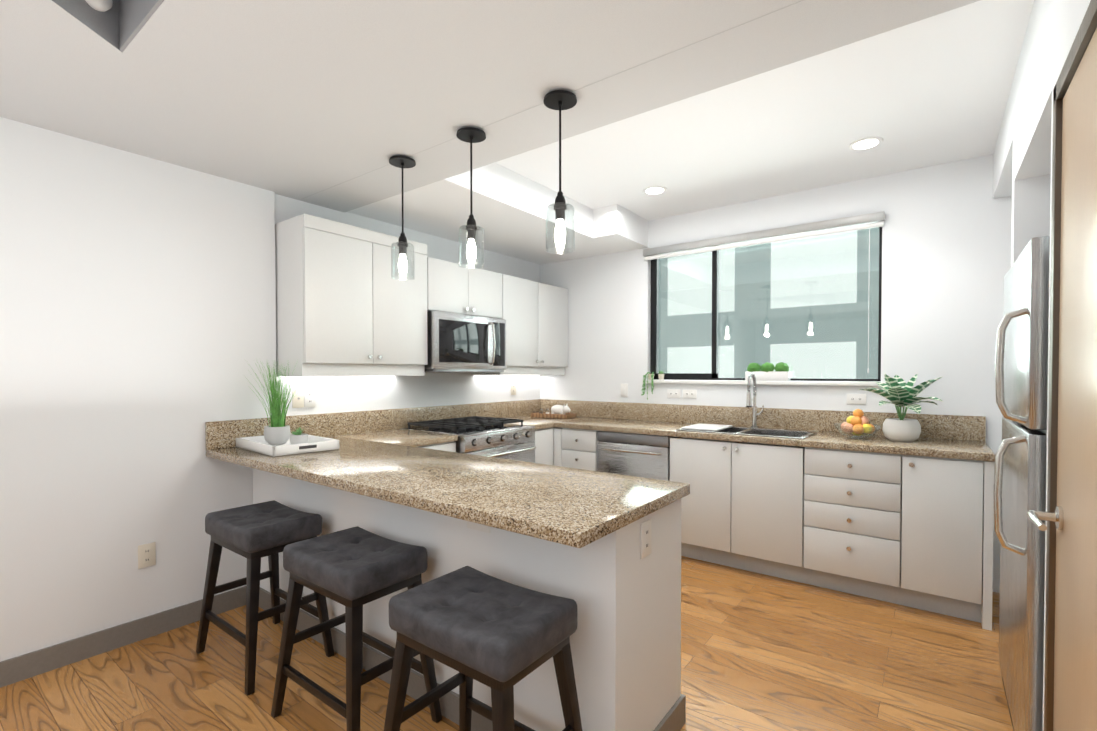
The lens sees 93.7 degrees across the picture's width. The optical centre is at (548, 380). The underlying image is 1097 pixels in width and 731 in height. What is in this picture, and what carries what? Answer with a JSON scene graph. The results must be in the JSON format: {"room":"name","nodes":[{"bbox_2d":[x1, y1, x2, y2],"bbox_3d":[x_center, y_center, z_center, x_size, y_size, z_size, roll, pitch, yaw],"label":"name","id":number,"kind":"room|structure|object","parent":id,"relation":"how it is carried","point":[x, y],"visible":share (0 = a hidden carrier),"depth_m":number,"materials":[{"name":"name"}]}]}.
{"room":"kitchen","nodes":[
{"label":"kitchen","id":0,"kind":"room"},
{"bbox_2d":[0,556,1012,730],"bbox_3d":[-0.572,1.346,0.990,4.900,0.060,7.950,1,1,37],"label":"floor","id":1,"kind":"structure","parent":0,"point":[761,652],"depth_m":2.25,"materials":[{"name":"brown wood"}]},
{"bbox_2d":[196,500,333,694],"bbox_3d":[-1.341,0.960,2.425,0.550,0.670,0.383,1,1,37],"label":"bar stool","id":2,"kind":"object","parent":1,"relation":"on","point":[253,534],"visible":0.98,"depth_m":2.34,"materials":[{"name":"fabric"}]},
{"bbox_2d":[271,526,441,730],"bbox_3d":[-0.741,0.967,1.975,0.550,0.670,0.383,1,1,37],"label":"bar stool","id":3,"kind":"object","parent":1,"relation":"on","point":[353,570],"visible":1,"depth_m":1.89,"materials":[{"name":"fabric"}]},
{"bbox_2d":[418,441,455,451],"bbox_3d":[-1.022,0.843,3.433,0.626,0.872,0.508,1,1,37],"label":"base cabinet","id":4,"kind":"object","parent":1,"relation":"on","point":[448,446],"depth_m":3.36,"materials":[{"name":"paint"}]},
{"bbox_2d":[205,411,689,547],"bbox_3d":[-0.664,0.325,2.357,2.427,0.190,0.750,1,1,37],"label":"countertop","id":5,"kind":"structure","parent":4,"relation":"on","point":[380,454],"depth_m":2.02,"materials":[{"name":"stone"}]},
{"bbox_2d":[236,433,338,456],"bbox_3d":[-1.444,0.347,2.837,0.522,0.050,0.340,1,1,41],"label":"decorative tray","id":6,"kind":"object","parent":5,"relation":"on","point":[259,444],"visible":0.75,"depth_m":2.71,"materials":[{"name":"white paint"}]},
{"bbox_2d":[246,359,299,444],"bbox_3d":[-1.534,0.116,2.878,0.346,0.485,0.345,1,1,37],"label":"grass plant","id":7,"kind":"object","parent":6,"relation":"on","point":[277,432],"visible":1,"depth_m":2.88,"materials":[{"name":"green plant"}]},
{"bbox_2d":[289,427,308,443],"bbox_3d":[-1.360,0.306,2.803,0.094,0.106,0.094,1,1,37],"label":"succulent plant","id":8,"kind":"object","parent":6,"relation":"on","point":[297,436],"visible":0.88,"depth_m":2.77,"materials":[{"name":"green plant"}]},
{"bbox_2d":[253,468,680,730],"bbox_3d":[-0.606,0.856,2.466,2.396,0.874,0.500,1,1,37],"label":"base cabinet","id":9,"kind":"object","parent":1,"relation":"on","point":[625,641],"visible":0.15,"depth_m":1.76,"materials":[{"name":"paint"}]},
{"bbox_2d":[259,587,492,730],"bbox_3d":[-0.745,1.244,2.254,2.384,0.105,0.014,1,1,37],"label":"baseboard","id":10,"kind":"structure","parent":9,"relation":"attached to","point":[449,703],"depth_m":2.23,"materials":[{"name":"grey paint"}]},
{"bbox_2d":[467,521,489,532],"bbox_3d":[-0.257,0.512,1.880,0.116,0.072,0.007,1,1,37],"label":"outlet","id":11,"kind":"object","parent":9,"relation":"attached to","point":[478,527],"visible":0.48,"depth_m":1.88,"materials":[{"name":"white plastic"}]},
{"bbox_2d":[640,519,650,558],"bbox_3d":[0.322,0.521,1.695,0.007,0.116,0.072,1,1,37],"label":"outlet","id":12,"kind":"object","parent":9,"relation":"attached to","point":[645,538],"visible":1,"depth_m":1.69,"materials":[{"name":"white plastic"}]},
{"bbox_2d":[653,694,685,730],"bbox_3d":[0.360,1.252,1.752,0.014,0.105,0.450,1,1,37],"label":"baseboard","id":13,"kind":"structure","parent":9,"relation":"attached to","point":[675,719],"depth_m":1.89,"materials":[{"name":"grey paint"}]},
{"bbox_2d":[405,416,535,462],"bbox_3d":[-0.571,0.790,3.901,0.724,0.962,0.754,1,1,37],"label":"gas range","id":14,"kind":"object","parent":1,"relation":"on","point":[502,438],"visible":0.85,"depth_m":3.75,"materials":[{"name":"silver metal"}]},
{"bbox_2d":[384,566,582,730],"bbox_3d":[-0.195,0.974,1.521,0.550,0.670,0.383,1,1,37],"label":"bar stool","id":15,"kind":"object","parent":1,"relation":"on","point":[497,636],"visible":1,"depth_m":1.46,"materials":[{"name":"fabric"}]},
{"bbox_2d":[535,427,561,465],"bbox_3d":[-0.268,0.828,4.374,0.702,0.872,0.335,1,1,37],"label":"base cabinet","id":16,"kind":"object","parent":1,"relation":"on","point":[548,441],"depth_m":4.27,"materials":[{"name":"paint"}]},
{"bbox_2d":[562,428,597,470],"bbox_3d":[0.397,0.827,4.452,0.420,0.872,0.626,1,1,37],"label":"base cabinet","id":17,"kind":"object","parent":1,"relation":"on","point":[579,446],"depth_m":4.16,"materials":[{"name":"paint"}]},
{"bbox_2d":[597,431,681,480],"bbox_3d":[0.780,0.773,4.098,0.604,0.745,0.642,1,1,37],"label":"dishwasher","id":18,"kind":"object","parent":1,"relation":"on","point":[640,455],"visible":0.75,"depth_m":3.86,"materials":[{"name":"metal"}]},
{"bbox_2d":[670,447,757,566],"bbox_3d":[1.233,0.923,3.825,0.439,0.700,0.626,1,1,37],"label":"base cabinet","id":19,"kind":"object","parent":1,"relation":"on","point":[707,513],"depth_m":3.54,"materials":[{"name":"paint"}]},
{"bbox_2d":[734,455,805,583],"bbox_3d":[1.584,0.927,3.562,0.439,0.700,0.626,1,1,37],"label":"base cabinet","id":20,"kind":"object","parent":1,"relation":"on","point":[770,490],"depth_m":3.30,"materials":[{"name":"paint"}]},
{"bbox_2d":[802,447,905,604],"bbox_3d":[1.961,0.845,3.278,0.495,0.872,0.626,1,1,37],"label":"base cabinet","id":21,"kind":"object","parent":1,"relation":"on","point":[854,499],"depth_m":3.02,"materials":[{"name":"paint"}]},
{"bbox_2d":[493,399,994,461],"bbox_3d":[1.093,0.301,3.906,3.437,0.190,0.657,1,1,37],"label":"countertop","id":22,"kind":"structure","parent":21,"relation":"on","point":[941,436],"depth_m":3.71,"materials":[{"name":"stone"}]},
{"bbox_2d":[531,411,576,418],"bbox_3d":[0.034,0.320,4.788,0.411,0.044,0.200,0,1,29],"label":"tray","id":23,"kind":"object","parent":22,"relation":"on","point":[537,414],"visible":0.92,"depth_m":4.70,"materials":[{"name":"brown wood"}]},
{"bbox_2d":[551,404,570,413],"bbox_3d":[0.109,0.270,4.743,0.195,0.119,0.092,1,1,37],"label":"pig","id":24,"kind":"object","parent":23,"relation":"on","point":[559,409],"visible":0.92,"depth_m":4.71},
{"bbox_2d":[676,423,818,461],"bbox_3d":[1.413,0.434,3.670,0.840,0.191,0.510,1,1,37],"label":"sink","id":25,"kind":"object","parent":22,"relation":"in","point":[767,432],"visible":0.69,"depth_m":3.67,"materials":[{"name":"silver metal"}]},
{"bbox_2d":[746,372,763,427],"bbox_3d":[1.508,0.145,3.761,0.093,0.412,0.198,1,1,37],"label":"faucet","id":26,"kind":"object","parent":22,"relation":"on","point":[749,399],"visible":1,"depth_m":3.81,"materials":[{"name":"silver metal"}]},
{"bbox_2d":[834,423,881,438],"bbox_3d":[1.956,0.323,3.260,0.270,0.085,0.270,1,1,37],"label":"fruit bowl","id":27,"kind":"object","parent":22,"relation":"on","point":[861,436],"visible":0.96,"depth_m":3.21,"materials":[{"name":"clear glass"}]},
{"bbox_2d":[841,409,874,435],"bbox_3d":[1.958,0.266,3.260,0.189,0.173,0.197,1,1,37],"label":"fruit","id":28,"kind":"object","parent":27,"relation":"in","point":[857,419],"visible":0.75,"depth_m":3.22,"materials":[{"name":"orange food"}]},
{"bbox_2d":[858,373,942,441],"bbox_3d":[2.150,0.161,3.148,0.420,0.413,0.454,1,1,37],"label":"plant","id":29,"kind":"object","parent":22,"relation":"on","point":[897,390],"visible":1,"depth_m":3.09,"materials":[{"name":"green plant"}]},
{"bbox_2d":[902,455,993,630],"bbox_3d":[2.317,0.849,3.010,0.390,0.872,0.626,1,1,37],"label":"base cabinet","id":30,"kind":"object","parent":1,"relation":"on","point":[911,531],"depth_m":2.76,"materials":[{"name":"paint"}]},
{"bbox_2d":[993,236,1049,730],"bbox_3d":[2.032,0.430,1.698,0.902,1.750,0.790,1,1,37],"label":"refrigerator","id":31,"kind":"object","parent":1,"relation":"on","point":[1021,385],"visible":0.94,"depth_m":1.67,"materials":[{"name":"silver metal"}]},
{"bbox_2d":[0,0,1033,264],"bbox_3d":[-0.908,-1.367,1.201,3.760,0.540,7.650,1,1,37],"label":"ceiling","id":32,"kind":"structure","parent":0,"point":[688,104],"depth_m":2.13,"materials":[{"name":"white paint"}]},
{"bbox_2d":[85,0,112,11],"bbox_3d":[-1.416,-1.226,1.616,0.042,0.108,0.108,0,1,1],"label":"smoke detector","id":33,"kind":"object","parent":32,"relation":"attached to","point":[102,5],"visible":0.98,"depth_m":1.62,"materials":[{"name":"white plastic"}]},
{"bbox_2d":[389,156,415,279],"bbox_3d":[-0.738,-0.818,2.602,0.132,0.599,0.132,1,1,37],"label":"pendant light","id":34,"kind":"object","parent":32,"relation":"hanging from","point":[402,243],"visible":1,"depth_m":2.59,"materials":[{"name":"clear glass"}]},
{"bbox_2d":[456,127,485,268],"bbox_3d":[-0.346,-0.814,2.308,0.132,0.599,0.132,1,1,37],"label":"pendant light","id":35,"kind":"object","parent":32,"relation":"hanging from","point":[470,135],"visible":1,"depth_m":2.29,"materials":[{"name":"clear glass"}]},
{"bbox_2d":[543,90,576,253],"bbox_3d":[0.046,-0.809,2.013,0.132,0.599,0.132,1,1,37],"label":"pendant light","id":36,"kind":"object","parent":32,"relation":"hanging from","point":[559,100],"visible":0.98,"depth_m":2.00,"materials":[{"name":"clear glass"}]},
{"bbox_2d":[643,186,666,194],"bbox_3d":[0.767,-1.372,3.715,0.170,0.006,0.170,1,1,37],"label":"recessed light","id":37,"kind":"object","parent":32,"relation":"in","point":[654,190],"visible":0.98,"depth_m":3.70,"materials":[{"name":"white plastic"}]},
{"bbox_2d":[849,137,882,150],"bbox_3d":[1.824,-1.361,2.958,0.170,0.006,0.170,1,1,37],"label":"recessed light","id":38,"kind":"object","parent":32,"relation":"in","point":[865,143],"visible":1,"depth_m":2.94,"materials":[{"name":"white plastic"}]},
{"bbox_2d":[0,0,1090,730],"bbox_3d":[-0.557,-0.157,0.863,4.750,2.950,7.800,1,1,37],"label":"wall","id":39,"kind":"structure","parent":0,"point":[136,320],"depth_m":2.68,"materials":[{"name":"paint"}]},
{"bbox_2d":[0,586,245,687],"bbox_3d":[-3.135,1.262,1.094,0.014,0.105,4.740,1,1,37],"label":"baseboard","id":40,"kind":"structure","parent":39,"relation":"attached to","point":[30,664],"depth_m":2.46,"materials":[{"name":"grey paint"}]},
{"bbox_2d":[138,542,155,568],"bbox_3d":[-2.017,0.878,2.582,0.007,0.116,0.072,1,1,37],"label":"outlet","id":41,"kind":"object","parent":39,"relation":"attached to","point":[146,555],"visible":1,"depth_m":2.58,"materials":[{"name":"beige plastic"}]},
{"bbox_2d":[292,389,303,407],"bbox_3d":[-1.566,0.112,3.219,0.009,0.116,0.072,1,1,37],"label":"outlet","id":42,"kind":"object","parent":39,"relation":"attached to","point":[298,400],"visible":1,"depth_m":3.22,"materials":[{"name":"beige plastic"}]},
{"bbox_2d":[304,389,314,406],"bbox_3d":[-1.522,0.111,3.280,0.007,0.116,0.072,1,1,37],"label":"outlet","id":43,"kind":"object","parent":39,"relation":"attached to","point":[309,397],"visible":1,"depth_m":3.28,"materials":[{"name":"white plastic"}]},
{"bbox_2d":[275,214,430,365],"bbox_3d":[-1.247,-0.525,3.349,0.346,0.841,0.877,1,1,37],"label":"upper cabinet","id":44,"kind":"object","parent":39,"relation":"attached to","point":[347,304],"depth_m":3.10,"materials":[{"name":"paint"}]},
{"bbox_2d":[431,258,506,321],"bbox_3d":[-0.748,-0.686,4.012,0.346,0.369,0.776,1,1,37],"label":"upper cabinet","id":45,"kind":"object","parent":39,"relation":"attached to","point":[464,289],"depth_m":3.90,"materials":[{"name":"paint"}]},
{"bbox_2d":[425,311,505,371],"bbox_3d":[-0.708,-0.279,3.988,0.445,0.432,0.756,1,1,37],"label":"microwave","id":46,"kind":"object","parent":45,"relation":"attached to","point":[456,342],"visible":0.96,"depth_m":3.82,"materials":[{"name":"silver metal"}]},
{"bbox_2d":[511,383,515,394],"bbox_3d":[-0.331,0.077,4.865,0.007,0.116,0.072,1,1,37],"label":"outlet","id":47,"kind":"object","parent":39,"relation":"attached to","point":[513,388],"visible":1,"depth_m":4.86,"materials":[{"name":"beige plastic"}]},
{"bbox_2d":[506,275,567,369],"bbox_3d":[-0.229,-0.503,4.705,0.346,0.756,0.942,1,1,37],"label":"upper cabinet","id":48,"kind":"object","parent":39,"relation":"attached to","point":[537,313],"depth_m":4.57,"materials":[{"name":"paint"}]},
{"bbox_2d":[621,384,627,396],"bbox_3d":[0.681,0.086,4.621,0.072,0.116,0.007,1,1,37],"label":"light switch","id":49,"kind":"object","parent":39,"relation":"attached to","point":[624,390],"visible":1,"depth_m":4.62,"materials":[{"name":"white plastic"}]},
{"bbox_2d":[667,389,679,397],"bbox_3d":[1.056,0.110,4.339,0.116,0.072,0.007,1,1,37],"label":"electrical outlet","id":50,"kind":"object","parent":39,"relation":"attached to","point":[673,393],"visible":1,"depth_m":4.34,"materials":[{"name":"white plastic"}]},
{"bbox_2d":[683,390,696,398],"bbox_3d":[1.168,0.111,4.255,0.116,0.072,0.007,1,1,37],"label":"electrical outlet","id":51,"kind":"object","parent":39,"relation":"attached to","point":[689,393],"visible":1,"depth_m":4.25,"materials":[{"name":"white plastic"}]},
{"bbox_2d":[642,211,885,385],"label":"window","id":52,"kind":"structure","parent":39,"relation":"in","point":[713,246],"depth_m":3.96,"materials":[{"name":"clear glass"}]},
{"bbox_2d":[641,372,653,399],"bbox_3d":[0.877,0.044,4.464,0.119,0.237,0.102,1,1,37],"label":"trailing plant","id":53,"kind":"object","parent":52,"relation":"on","point":[650,377],"visible":1,"depth_m":4.45,"materials":[{"name":"green plant"}]},
{"bbox_2d":[658,371,664,379],"bbox_3d":[0.970,-0.050,4.422,0.061,0.085,0.058,1,1,37],"label":"potted plant","id":54,"kind":"object","parent":52,"relation":"on","point":[661,375],"visible":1,"depth_m":4.41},
{"bbox_2d":[745,362,790,380],"bbox_3d":[1.663,-0.069,3.903,0.310,0.141,0.108,1,1,37],"label":"pot","id":55,"kind":"object","parent":52,"relation":"on","point":[781,372],"visible":0.98,"depth_m":3.86,"materials":[{"name":"white ceramic"}]},
{"bbox_2d":[847,394,865,404],"bbox_3d":[2.120,0.127,3.541,0.116,0.072,0.007,1,1,37],"label":"electrical outlet","id":56,"kind":"object","parent":39,"relation":"attached to","point":[856,398],"visible":1,"depth_m":3.54,"materials":[{"name":"white plastic"}]},
{"bbox_2d":[1026,0,1096,730],"bbox_3d":[1.179,0.265,1.066,0.222,2.100,0.782,1,1,37],"label":"door","id":57,"kind":"structure","parent":39,"relation":"in","point":[1069,516],"depth_m":1.21,"materials":[{"name":"maple"},{"name":"satin nickel"}]}
]}

